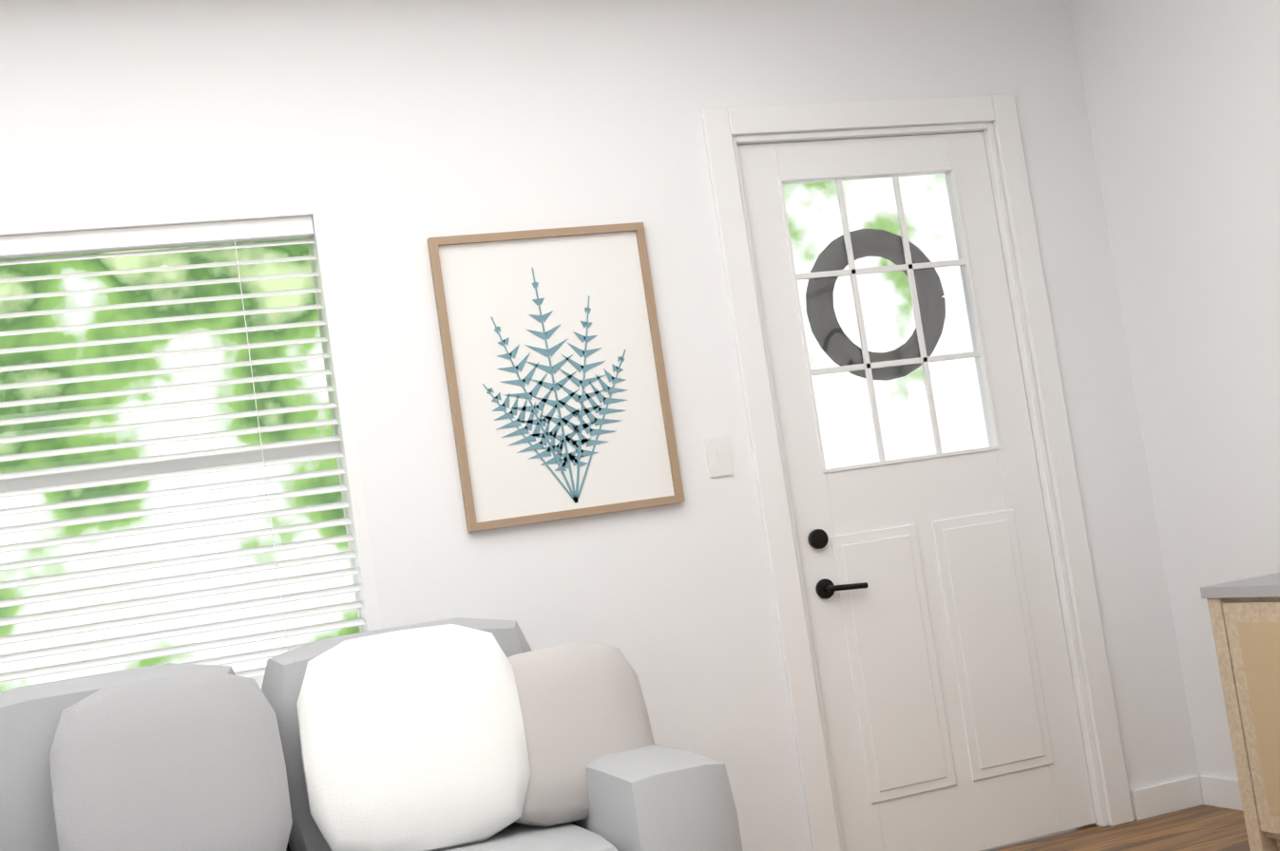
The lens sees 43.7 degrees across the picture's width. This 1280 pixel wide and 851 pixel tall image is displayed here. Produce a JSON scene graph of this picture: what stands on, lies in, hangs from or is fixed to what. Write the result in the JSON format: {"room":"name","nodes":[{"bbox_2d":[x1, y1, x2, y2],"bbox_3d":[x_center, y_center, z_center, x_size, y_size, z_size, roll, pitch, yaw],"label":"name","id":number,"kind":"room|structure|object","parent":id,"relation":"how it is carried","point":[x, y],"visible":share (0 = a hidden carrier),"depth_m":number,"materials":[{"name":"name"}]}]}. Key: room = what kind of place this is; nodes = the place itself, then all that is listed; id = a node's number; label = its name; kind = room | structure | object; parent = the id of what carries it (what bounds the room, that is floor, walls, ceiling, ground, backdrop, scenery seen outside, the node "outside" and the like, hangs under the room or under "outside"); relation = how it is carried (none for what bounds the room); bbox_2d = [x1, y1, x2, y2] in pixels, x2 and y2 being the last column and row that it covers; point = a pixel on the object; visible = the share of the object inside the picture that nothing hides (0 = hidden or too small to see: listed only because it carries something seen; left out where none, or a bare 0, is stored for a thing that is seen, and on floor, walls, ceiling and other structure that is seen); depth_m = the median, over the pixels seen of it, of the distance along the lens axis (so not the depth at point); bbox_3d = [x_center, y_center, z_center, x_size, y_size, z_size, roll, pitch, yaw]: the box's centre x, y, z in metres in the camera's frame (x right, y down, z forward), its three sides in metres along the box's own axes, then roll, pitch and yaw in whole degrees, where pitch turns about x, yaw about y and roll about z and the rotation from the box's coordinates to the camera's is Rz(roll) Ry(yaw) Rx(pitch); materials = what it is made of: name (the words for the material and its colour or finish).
{"room":"living room","nodes":[
{"label":"living room","id":0,"kind":"room"},
{"bbox_2d":[0,0,1203,850],"bbox_3d":[-2.087,0.274,3.907,8.180,2.810,0.150,-7,-4,-20],"label":"wall","id":1,"kind":"structure","parent":0,"point":[393,134],"depth_m":4.59,"materials":[{"name":"white paint"}]},
{"bbox_2d":[0,200,382,691],"bbox_3d":[-1.605,0.186,4.241,2.250,1.990,0.490,-7,-4,-20],"label":"window","id":2,"kind":"structure","parent":1,"relation":"in","point":[337,381],"depth_m":4.54,"materials":[{"name":"white"}]},
{"bbox_2d":[0,215,365,693],"bbox_3d":[-1.554,0.128,4.087,1.577,1.239,0.055,-7,-4,-20],"label":"window shade","id":3,"kind":"object","parent":2,"relation":"attached to","point":[50,244],"visible":0.9,"depth_m":4.20,"materials":[{"name":"white plastic"}]},
{"bbox_2d":[426,222,684,532],"bbox_3d":[-0.233,-0.150,4.530,0.640,0.825,0.027,-7,-4,-20],"label":"artwork","id":4,"kind":"object","parent":1,"relation":"attached to","point":[556,376],"visible":1,"depth_m":4.53,"materials":[{"name":"white paper"}]},
{"bbox_2d":[704,436,733,477],"bbox_3d":[0.232,0.091,4.678,0.075,0.115,0.008,-7,-4,-20],"label":"switch plate","id":5,"kind":"object","parent":1,"relation":"attached to","point":[718,456],"visible":1,"depth_m":4.68,"materials":[{"name":"white plastic"}]},
{"bbox_2d":[736,132,1095,850],"bbox_3d":[0.847,0.201,4.958,0.886,2.228,0.174,-7,-4,-20],"label":"front door","id":6,"kind":"structure","parent":1,"relation":"in","point":[942,659],"depth_m":4.92,"materials":[{"name":"white wood"}]},
{"bbox_2d":[700,94,1133,850],"bbox_3d":[0.839,0.154,4.964,1.100,2.345,0.167,-7,-4,-20],"label":"door frame","id":7,"kind":"structure","parent":1,"relation":"attached to","point":[727,130],"depth_m":4.98,"materials":[{"name":"white wood"}]},
{"bbox_2d":[980,803,1279,850],"bbox_3d":[-0.143,1.160,-0.397,8.600,0.100,9.800,-7,-4,-20],"label":"floor","id":8,"kind":"structure","parent":0,"point":[1203,828],"depth_m":4.81,"materials":[{"name":"brown wood"}]},
{"bbox_2d":[0,617,742,850],"bbox_3d":[-1.135,0.989,3.487,2.600,1.064,1.012,-7,-4,-20],"label":"sofa","id":9,"kind":"object","parent":8,"relation":"on","point":[463,735],"visible":1,"depth_m":3.63,"materials":[{"name":"grey fabric"}]},
{"bbox_2d":[48,669,292,850],"bbox_3d":[-1.040,0.809,3.549,0.500,0.494,0.216,-7,-4,-20],"label":"pillow","id":10,"kind":"object","parent":9,"relation":"on","point":[151,760],"depth_m":3.51,"materials":[{"name":"grey fabric"}]},
{"bbox_2d":[296,623,531,850],"bbox_3d":[-0.529,0.738,3.742,0.518,0.514,0.252,-7,-4,-20],"label":"pillow","id":11,"kind":"object","parent":9,"relation":"on","point":[415,737],"depth_m":3.69,"materials":[{"name":"white fabric"}]},
{"bbox_2d":[1200,573,1279,850],"bbox_3d":[2.076,0.680,3.535,0.458,0.750,1.770,-7,-4,-20],"label":"sideboard","id":12,"kind":"object","parent":8,"relation":"on","point":[1245,617],"visible":1,"depth_m":4.19,"materials":[{"name":"beige wood"}]},
{"bbox_2d":[1069,0,1279,780],"bbox_3d":[2.405,-0.435,3.203,0.150,2.810,4.350,-7,-4,-20],"label":"wall","id":13,"kind":"structure","parent":0,"point":[1182,98],"depth_m":4.89,"materials":[{"name":"white paint"}]},
{"bbox_2d":[1191,775,1242,810],"bbox_3d":[2.523,0.917,3.084,0.016,0.090,4.339,-7,-4,-20],"label":"baseboard","id":14,"kind":"structure","parent":13,"relation":"attached to","point":[1221,792],"depth_m":5.02,"materials":[{"name":"white"}]},
{"label":"outside","id":15,"kind":"structure","parent":0,"visible":0},
{"bbox_2d":[782,173,988,469],"bbox_3d":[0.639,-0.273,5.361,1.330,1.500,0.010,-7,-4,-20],"label":"window","id":16,"kind":"structure","parent":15,"point":[919,376],"depth_m":5.44,"materials":[{"name":"white"}]}
]}

